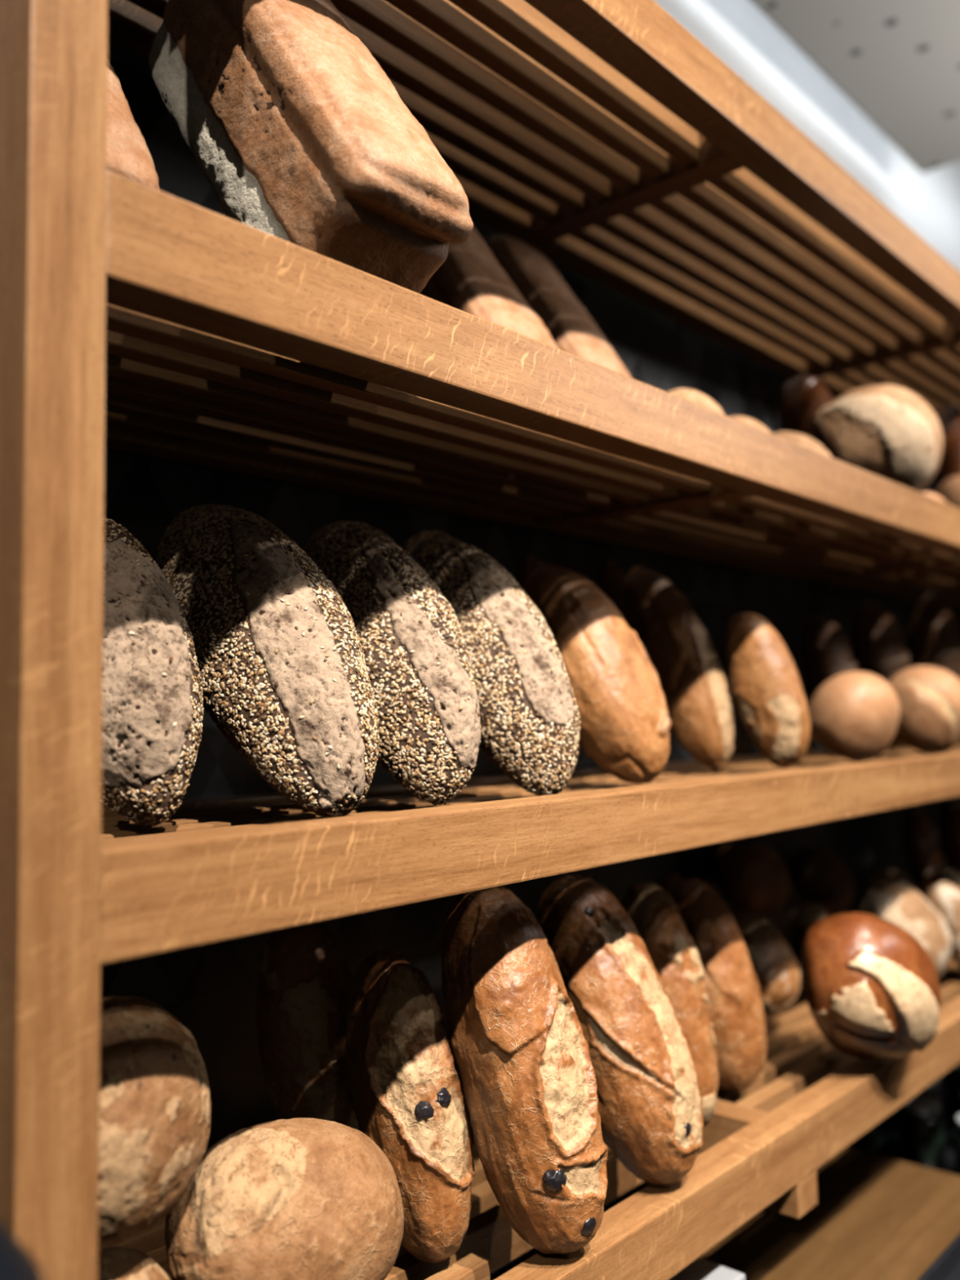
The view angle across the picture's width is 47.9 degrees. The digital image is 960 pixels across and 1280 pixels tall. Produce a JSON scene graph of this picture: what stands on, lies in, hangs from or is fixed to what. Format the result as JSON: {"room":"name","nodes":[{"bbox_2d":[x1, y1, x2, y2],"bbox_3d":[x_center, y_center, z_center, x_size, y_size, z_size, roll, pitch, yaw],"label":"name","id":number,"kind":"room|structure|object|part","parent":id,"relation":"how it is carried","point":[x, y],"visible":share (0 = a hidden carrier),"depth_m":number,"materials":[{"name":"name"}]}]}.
{"room":"food shop","nodes":[
{"label":"food shop","id":0,"kind":"room"},
{"bbox_2d":[100,40,956,1274],"bbox_3d":[0.195,0.432,1.881,0.185,2.200,8.100,-5,-5,42],"label":"wall","id":1,"kind":"structure","parent":0,"point":[211,988],"depth_m":1.46,"materials":[{"name":"tile"}]},
{"bbox_2d":[653,0,959,271],"bbox_3d":[0.129,-1.909,2.072,0.115,2.500,8.100,-5,-5,42],"label":"wall","id":2,"kind":"structure","parent":0,"point":[738,33],"depth_m":2.79,"materials":[{"name":"white paint"}]},
{"bbox_2d":[751,0,959,173],"bbox_3d":[-0.441,-1.460,0.832,0.425,0.045,5.530,-5,-5,42],"label":"ceiling","id":3,"kind":"structure","parent":0,"point":[897,62],"depth_m":2.49,"materials":[{"name":"white paint"}]},
{"bbox_3d":[1.646,1.464,0.528,4.020,0.100,8.100,-5,-5,42],"label":"floor","id":4,"kind":"structure","parent":0,"visible":0},
{"bbox_2d":[0,1222,42,1279],"bbox_3d":[-0.279,0.821,0.366,0.270,1.225,0.270,-5,-5,42],"label":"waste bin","id":5,"kind":"object","parent":4,"relation":"on","point":[16,1263],"visible":1,"depth_m":0.45,"materials":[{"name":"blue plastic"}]},
{"bbox_2d":[0,0,959,1279],"bbox_3d":[0.540,0.146,1.813,0.415,2.750,2.866,-5,-5,42],"label":"rack","id":6,"kind":"object","parent":4,"relation":"on","point":[604,138],"visible":0.8,"depth_m":1.06,"materials":[{"name":"brown wood"}]},
{"bbox_3d":[-0.260,0.076,0.643,0.050,2.750,0.050,-5,-5,42],"label":"post","id":7,"kind":"part","parent":6,"relation":"part of","materials":[{"name":"brown wood"}]},
{"bbox_2d":[106,58,159,190],"bbox_3d":[-0.381,-0.455,0.895,0.292,0.372,0.122,-5,-6,44],"label":"loaf","id":8,"kind":"object","parent":6,"relation":"on","point":[128,154],"visible":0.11,"depth_m":0.82,"materials":[{"name":"brown food"}]},
{"bbox_2d":[97,1246,169,1279],"bbox_3d":[-0.256,0.489,0.744,0.121,0.120,0.102,-3,-5,29],"label":"round loaf","id":9,"kind":"object","parent":6,"relation":"on","point":[114,1263],"visible":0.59,"depth_m":0.75,"materials":[{"name":"brown food"}]},
{"bbox_2d":[97,995,210,1247],"bbox_3d":[-0.257,0.335,0.760,0.114,0.159,0.159,-2,-4,17],"label":"round loaf","id":10,"kind":"object","parent":9,"relation":"on","point":[154,1115],"visible":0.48,"depth_m":0.73,"materials":[{"name":"brown food"}]},
{"bbox_2d":[102,516,204,826],"bbox_3d":[-0.292,0.020,0.885,0.153,0.259,0.114,-5,-6,42],"label":"loaf","id":11,"kind":"object","parent":6,"relation":"on","point":[153,708],"visible":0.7,"depth_m":0.83,"materials":[{"name":"beige food"}]},
{"bbox_2d":[155,503,379,817],"bbox_3d":[-0.196,0.009,0.972,0.254,0.292,0.137,-4,-5,32],"label":"loaf","id":12,"kind":"object","parent":6,"relation":"on","point":[279,653],"visible":0.95,"depth_m":0.91,"materials":[{"name":"beige food"}]},
{"bbox_2d":[164,1117,404,1279],"bbox_3d":[-0.152,0.460,0.849,0.195,0.152,0.144,3,-5,-42],"label":"round loaf","id":13,"kind":"object","parent":6,"relation":"on","point":[297,1198],"visible":0.98,"depth_m":0.80,"materials":[{"name":"brown food"}]},
{"bbox_2d":[253,921,359,1129],"bbox_3d":[-0.170,0.399,1.096,0.105,0.221,0.118,2,-5,-37],"label":"loaf","id":14,"kind":"object","parent":6,"relation":"on","point":[305,977],"visible":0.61,"depth_m":1.06,"materials":[{"name":"brown food"}]},
{"bbox_2d":[148,0,473,293],"bbox_3d":[-0.162,-0.459,0.965,0.325,0.384,0.144,-4,-5,40],"label":"loaf","id":15,"kind":"object","parent":6,"relation":"on","point":[300,135],"visible":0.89,"depth_m":0.88,"materials":[{"name":"brown food"}]},
{"bbox_2d":[304,520,480,805],"bbox_3d":[-0.091,0.015,1.055,0.204,0.286,0.116,-3,-5,26],"label":"loaf","id":16,"kind":"object","parent":6,"relation":"on","point":[411,637],"visible":0.87,"depth_m":1.00,"materials":[{"name":"beige food"}]},
{"bbox_2d":[345,948,475,1262],"bbox_3d":[-0.067,0.431,1.010,0.089,0.270,0.136,3,-5,-41],"label":"loaf","id":17,"kind":"object","parent":6,"relation":"on","point":[408,1098],"visible":0.96,"depth_m":0.98,"materials":[{"name":"brown food"}]},
{"bbox_3d":[0.411,0.652,1.900,0.042,0.054,2.766,-5,-5,42],"label":"rail","id":18,"kind":"part","parent":6,"relation":"part of","materials":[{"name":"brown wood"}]},
{"bbox_3d":[0.389,-0.614,1.991,0.042,0.054,2.766,-5,-5,42],"label":"rail","id":19,"kind":"part","parent":6,"relation":"part of","materials":[{"name":"brown wood"}]},
{"bbox_2d":[419,226,557,348],"bbox_3d":[-0.024,-0.406,1.358,0.277,0.324,0.140,-5,-5,41],"label":"loaf","id":20,"kind":"object","parent":6,"relation":"on","point":[470,280],"visible":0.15,"depth_m":1.29,"materials":[{"name":"brown food"}]},
{"bbox_2d":[400,530,580,795],"bbox_3d":[0.004,0.018,1.141,0.217,0.291,0.128,-3,-5,28],"label":"loaf","id":21,"kind":"object","parent":6,"relation":"on","point":[530,717],"visible":0.78,"depth_m":1.08,"materials":[{"name":"beige food"}]},
{"bbox_3d":[0.404,0.241,1.929,0.042,0.053,2.766,-5,-5,42],"label":"rail","id":22,"kind":"part","parent":6,"relation":"part of","materials":[{"name":"brown wood"}]},
{"bbox_2d":[441,885,608,1253],"bbox_3d":[0.040,0.395,1.012,0.120,0.319,0.161,3,-6,-44],"label":"loaf","id":23,"kind":"object","parent":6,"relation":"on","point":[520,1048],"visible":0.96,"depth_m":0.97,"materials":[{"name":"brown food"}]},
{"bbox_3d":[0.679,0.218,1.685,0.044,0.067,2.766,-5,-5,42],"label":"rail","id":24,"kind":"part","parent":6,"relation":"part of","materials":[{"name":"brown wood"}]},
{"bbox_3d":[0.397,-0.177,1.959,0.042,0.054,2.766,-5,-5,42],"label":"rail","id":25,"kind":"part","parent":6,"relation":"part of","materials":[{"name":"brown wood"}]},
{"bbox_3d":[0.672,-0.200,1.715,0.044,0.068,2.766,-5,-5,42],"label":"rail","id":26,"kind":"part","parent":6,"relation":"part of","materials":[{"name":"brown wood"}]},
{"bbox_2d":[483,235,631,377],"bbox_3d":[0.087,-0.399,1.482,0.276,0.328,0.131,-5,-5,41],"label":"loaf","id":27,"kind":"object","parent":6,"relation":"on","point":[571,327],"visible":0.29,"depth_m":1.43,"materials":[{"name":"brown food"}]},
{"bbox_2d":[522,564,671,783],"bbox_3d":[0.138,0.036,1.304,0.134,0.271,0.187,3,-6,-43],"label":"batard","id":28,"kind":"object","parent":6,"relation":"on","point":[625,722],"visible":0.8,"depth_m":1.25,"materials":[{"name":"brown food"}]},
{"bbox_2d":[596,559,628,626],"bbox_3d":[0.227,0.033,1.697,0.083,0.328,0.074,-3,-5,29],"label":"loaf","id":29,"kind":"object","parent":6,"relation":"on","point":[611,580],"visible":0.17,"depth_m":1.70,"materials":[{"name":"brown food"}]},
{"bbox_2d":[535,874,703,1184],"bbox_3d":[0.146,0.410,1.155,0.130,0.303,0.177,3,-5,-41],"label":"loaf","id":30,"kind":"object","parent":6,"relation":"on","point":[650,1110],"visible":0.87,"depth_m":1.10,"materials":[{"name":"brown food"}]},
{"bbox_2d":[620,882,719,1127],"bbox_3d":[0.229,0.445,1.321,0.096,0.286,0.123,2,-5,-35],"label":"loaf","id":31,"kind":"object","parent":6,"relation":"on","point":[654,913],"visible":0.5,"depth_m":1.29,"materials":[{"name":"brown food"}]},
{"bbox_2d":[653,872,685,894],"bbox_3d":[0.300,0.450,1.663,0.083,0.180,0.090,-4,-5,35],"label":"loaf","id":32,"kind":"object","parent":6,"relation":"on","point":[668,882],"visible":0.2,"depth_m":1.65,"materials":[{"name":"brown food"}]},
{"bbox_2d":[624,567,733,770],"bbox_3d":[0.294,0.038,1.593,0.158,0.305,0.111,-4,-5,37],"label":"batard","id":33,"kind":"object","parent":6,"relation":"on","point":[694,686],"visible":0.94,"depth_m":1.54,"materials":[{"name":"brown food"}]},
{"bbox_2d":[667,388,724,414],"bbox_3d":[0.278,-0.287,1.425,0.096,0.090,0.094,-4,-5,32],"label":"round loaf","id":34,"kind":"object","parent":6,"relation":"on","point":[693,396],"visible":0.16,"depth_m":1.39,"materials":[{"name":"food"}]},
{"bbox_2d":[670,877,767,1092],"bbox_3d":[0.312,0.455,1.433,0.110,0.271,0.127,2,-5,-40],"label":"loaf","id":35,"kind":"object","parent":6,"relation":"on","point":[736,1013],"visible":0.73,"depth_m":1.39,"materials":[{"name":"brown food"}]},
{"bbox_3d":[0.686,0.628,1.656,0.044,0.068,2.766,-5,-5,42],"label":"rail","id":36,"kind":"part","parent":6,"relation":"part of","materials":[{"name":"brown wood"}]},
{"bbox_3d":[0.664,-0.637,1.747,0.044,0.068,2.766,-5,-5,42],"label":"rail","id":37,"kind":"part","parent":6,"relation":"part of","materials":[{"name":"brown wood"}]},
{"bbox_2d":[731,415,771,433],"bbox_3d":[0.379,-0.279,1.537,0.091,0.083,0.089,3,-5,-41],"label":"round loaf","id":38,"kind":"object","parent":6,"relation":"on","point":[749,421],"visible":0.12,"depth_m":1.51,"materials":[{"name":"beige food"}]},
{"bbox_2d":[714,840,790,918],"bbox_3d":[0.500,0.438,1.980,0.122,0.141,0.152,-4,-5,33],"label":"round loaf","id":39,"kind":"object","parent":6,"relation":"on","point":[753,877],"visible":0.98,"depth_m":1.93,"materials":[{"name":"brown food"}]},
{"bbox_2d":[730,911,799,1014],"bbox_3d":[0.434,0.508,1.708,0.133,0.150,0.130,3,-6,-42],"label":"round loaf","id":40,"kind":"object","parent":6,"relation":"on","point":[775,966],"visible":0.62,"depth_m":1.66,"materials":[{"name":"brown food"}]},
{"bbox_2d":[725,613,810,768],"bbox_3d":[0.415,0.071,1.555,0.114,0.226,0.092,-4,-5,35],"label":"batard","id":41,"kind":"object","parent":6,"relation":"on","point":[768,695],"visible":1,"depth_m":1.52,"materials":[{"name":"brown food"}]},
{"bbox_2d":[773,431,831,457],"bbox_3d":[0.493,-0.278,1.668,0.106,0.097,0.091,-3,-5,29],"label":"round loaf","id":42,"kind":"object","parent":6,"relation":"on","point":[801,439],"visible":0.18,"depth_m":1.64,"materials":[{"name":"food"}]},
{"bbox_2d":[776,375,833,438],"bbox_3d":[0.617,-0.349,1.988,0.123,0.281,0.120,-4,-5,36],"label":"loaf","id":43,"kind":"object","parent":6,"relation":"on","point":[802,397],"visible":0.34,"depth_m":1.96,"materials":[{"name":"brown food"}]},
{"bbox_2d":[790,900,844,950],"bbox_3d":[0.626,0.545,1.933,0.135,0.150,0.119,3,-6,-43],"label":"round loaf","id":44,"kind":"object","parent":6,"relation":"on","point":[803,917],"visible":0.24,"depth_m":1.92,"materials":[{"name":"brown food"}]},
{"bbox_2d":[787,845,853,910],"bbox_3d":[0.685,0.484,2.173,0.121,0.137,0.142,-3,-5,30],"label":"round loaf","id":45,"kind":"object","parent":6,"relation":"on","point":[817,873],"visible":0.88,"depth_m":2.12,"materials":[{"name":"brown food"}]},
{"bbox_2d":[800,615,857,699],"bbox_3d":[0.680,0.084,2.074,0.110,0.266,0.109,3,-6,-44],"label":"loaf","id":46,"kind":"object","parent":6,"relation":"on","point":[826,654],"visible":0.48,"depth_m":2.05,"materials":[{"name":"brown food"}]},
{"bbox_2d":[807,671,900,761],"bbox_3d":[0.594,0.122,1.727,0.141,0.144,0.164,-4,-5,36],"label":"bun","id":47,"kind":"object","parent":6,"relation":"on","point":[854,715],"visible":0.96,"depth_m":1.67,"materials":[{"name":"brown food"}]},
{"bbox_2d":[801,912,940,1060],"bbox_3d":[0.541,0.478,1.484,0.230,0.203,0.169,3,-6,-43],"label":"round loaf","id":48,"kind":"object","parent":6,"relation":"on","point":[872,989],"visible":1,"depth_m":1.42,"materials":[{"name":"brown food"}]},
{"bbox_2d":[811,384,942,492],"bbox_3d":[0.676,-0.324,1.826,0.201,0.210,0.218,-5,-6,43],"label":"round loaf","id":49,"kind":"object","parent":6,"relation":"on","point":[888,432],"visible":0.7,"depth_m":1.74,"materials":[{"name":"beige food"}]},
{"bbox_2d":[850,600,910,747],"bbox_3d":[0.849,0.071,2.265,0.121,0.310,0.125,-4,-5,37],"label":"loaf","id":50,"kind":"object","parent":6,"relation":"on","point":[877,643],"visible":0.52,"depth_m":2.23,"materials":[{"name":"brown food"}]},
{"bbox_2d":[859,869,919,893],"bbox_3d":[0.868,0.549,2.283,0.107,0.124,0.158,-4,-5,34],"label":"round loaf","id":51,"kind":"object","parent":6,"relation":"on","point":[870,879],"visible":0.2,"depth_m":2.26,"materials":[{"name":"brown food"}]},
{"bbox_2d":[855,881,951,979],"bbox_3d":[0.757,0.528,1.929,0.149,0.182,0.174,-4,-5,40],"label":"round loaf","id":52,"kind":"object","parent":6,"relation":"on","point":[899,904],"visible":0.6,"depth_m":1.89,"materials":[{"name":"beige food"}]},
{"bbox_2d":[887,665,959,755],"bbox_3d":[0.800,0.128,1.960,0.179,0.161,0.162,3,-5,-42],"label":"bun","id":53,"kind":"object","parent":6,"relation":"on","point":[928,696],"visible":0.74,"depth_m":1.89,"materials":[{"name":"brown food"}]},
{"bbox_2d":[902,806,946,896],"bbox_3d":[1.040,0.523,2.514,0.095,0.266,0.092,-4,-5,40],"label":"loaf","id":54,"kind":"object","parent":6,"relation":"on","point":[924,860],"visible":0.65,"depth_m":2.49,"materials":[{"name":"brown food"}]},
{"bbox_2d":[905,591,959,744],"bbox_3d":[1.070,0.064,2.514,0.132,0.358,0.142,-4,-5,36],"label":"loaf","id":55,"kind":"object","parent":6,"relation":"on","point":[932,637],"visible":0.62,"depth_m":2.48,"materials":[{"name":"brown food"}]},
{"bbox_2d":[921,492,946,502],"bbox_3d":[0.819,-0.241,1.969,0.062,0.058,0.070,-4,-5,40],"label":"round loaf","id":56,"kind":"object","parent":6,"relation":"on","point":[929,494],"visible":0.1,"depth_m":1.95,"materials":[{"name":"brown food"}]},
{"bbox_2d":[923,881,959,967],"bbox_3d":[0.896,0.538,2.011,0.120,0.165,0.128,3,-5,-42],"label":"round loaf","id":57,"kind":"object","parent":6,"relation":"on","point":[944,897],"visible":0.67,"depth_m":1.98,"materials":[{"name":"beige food"}]},
{"bbox_2d":[931,405,959,493],"bbox_3d":[1.135,-0.367,2.543,0.125,0.380,0.163,-4,-5,37],"label":"loaf","id":58,"kind":"object","parent":6,"relation":"on","point":[948,417],"visible":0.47,"depth_m":2.50,"materials":[{"name":"brown food"}]},
{"bbox_2d":[932,871,959,888],"bbox_3d":[1.042,0.558,2.360,0.120,0.108,0.089,2,-5,-39],"label":"round loaf","id":59,"kind":"object","parent":6,"relation":"on","point":[953,877],"visible":0.22,"depth_m":2.34,"materials":[{"name":"brown food"}]},
{"bbox_2d":[935,475,959,508],"bbox_3d":[1.037,-0.272,2.258,0.170,0.156,0.161,2,-5,-40],"label":"round loaf","id":60,"kind":"object","parent":6,"relation":"on","point":[949,490],"visible":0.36,"depth_m":2.22,"materials":[{"name":"brown food"}]},
{"bbox_2d":[937,800,959,873],"bbox_3d":[1.185,0.526,2.632,0.114,0.267,0.117,-4,-5,35],"label":"loaf","id":61,"kind":"object","parent":6,"relation":"on","point":[948,825],"visible":0.84,"depth_m":2.61,"materials":[{"name":"brown food"}]},
{"bbox_3d":[1.346,0.499,2.963,0.050,2.183,0.050,-5,-5,42],"label":"post","id":62,"kind":"part","parent":6,"relation":"part of","materials":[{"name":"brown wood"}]},
{"bbox_2d":[489,1146,959,1279],"bbox_3d":[0.235,1.160,1.207,0.630,0.650,1.490,-5,-5,42],"label":"wooden table","id":63,"kind":"object","parent":4,"relation":"on","point":[874,1216],"visible":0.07,"depth_m":1.57,"materials":[{"name":"brown wood"}]},
{"bbox_2d":[669,1257,745,1279],"bbox_3d":[0.130,0.762,1.142,0.196,0.138,0.268,-5,-5,42],"label":"box","id":64,"kind":"object","parent":63,"relation":"on","point":[700,1268],"visible":0.22,"depth_m":1.19,"materials":[{"name":"laminate"}]},
{"bbox_2d":[917,1233,959,1279],"bbox_3d":[0.693,0.824,1.414,0.140,0.034,0.380,-5,-5,42],"label":"tray","id":65,"kind":"object","parent":63,"relation":"on","point":[946,1266],"visible":1,"depth_m":1.42,"materials":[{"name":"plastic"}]},
{"bbox_2d":[847,1068,958,1174],"bbox_3d":[1.042,1.278,2.264,0.440,0.540,0.830,-5,-5,42],"label":"display stand","id":66,"kind":"object","parent":4,"relation":"on","point":[895,1152],"visible":0.02,"depth_m":2.18,"materials":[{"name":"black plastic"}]},
{"bbox_2d":[851,1114,892,1152],"bbox_3d":[0.773,0.944,2.142,0.080,0.117,0.080,-5,-5,42],"label":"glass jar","id":67,"kind":"object","parent":66,"relation":"on","point":[877,1139],"visible":0.26,"depth_m":2.10,"materials":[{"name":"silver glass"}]},
{"bbox_2d":[899,1094,946,1169],"bbox_3d":[0.841,0.936,2.054,0.080,0.117,0.080,-5,-5,42],"label":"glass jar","id":68,"kind":"object","parent":66,"relation":"on","point":[922,1126],"visible":0.88,"depth_m":2.02,"materials":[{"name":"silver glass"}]},
{"bbox_3d":[0.841,0.886,2.058,0.070,0.017,0.070,-5,-5,42],"label":"lid","id":69,"kind":"part","parent":68,"relation":"part of","materials":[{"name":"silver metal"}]},
{"bbox_2d":[917,1076,946,1132],"bbox_3d":[0.904,0.945,2.199,0.080,0.117,0.080,-5,-5,42],"label":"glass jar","id":70,"kind":"object","parent":66,"relation":"on","point":[933,1091],"visible":0.18,"depth_m":2.17,"materials":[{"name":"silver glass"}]},
{"bbox_3d":[0.903,0.895,2.202,0.070,0.017,0.070,-5,-5,42],"label":"lid","id":71,"kind":"part","parent":70,"relation":"part of","materials":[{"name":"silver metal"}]},
{"bbox_2d":[947,1062,959,1117],"bbox_3d":[1.034,0.949,2.284,0.080,0.117,0.080,-5,-5,42],"label":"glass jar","id":72,"kind":"object","parent":66,"relation":"on","point":[953,1078],"visible":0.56,"depth_m":2.27,"materials":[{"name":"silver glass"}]},
{"bbox_3d":[1.033,0.899,2.288,0.070,0.017,0.070,-5,-5,42],"label":"lid","id":73,"kind":"part","parent":72,"relation":"part of","materials":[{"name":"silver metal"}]},
{"bbox_2d":[953,1113,959,1175],"bbox_3d":[0.904,0.928,1.959,0.080,0.117,0.080,-5,-5,42],"label":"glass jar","id":74,"kind":"object","parent":66,"relation":"on","point":[957,1137],"visible":0.88,"depth_m":1.96,"materials":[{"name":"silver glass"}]},
{"bbox_3d":[0.903,0.878,1.962,0.070,0.017,0.070,-5,-5,42],"label":"lid","id":75,"kind":"part","parent":74,"relation":"part of","materials":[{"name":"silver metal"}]}
]}

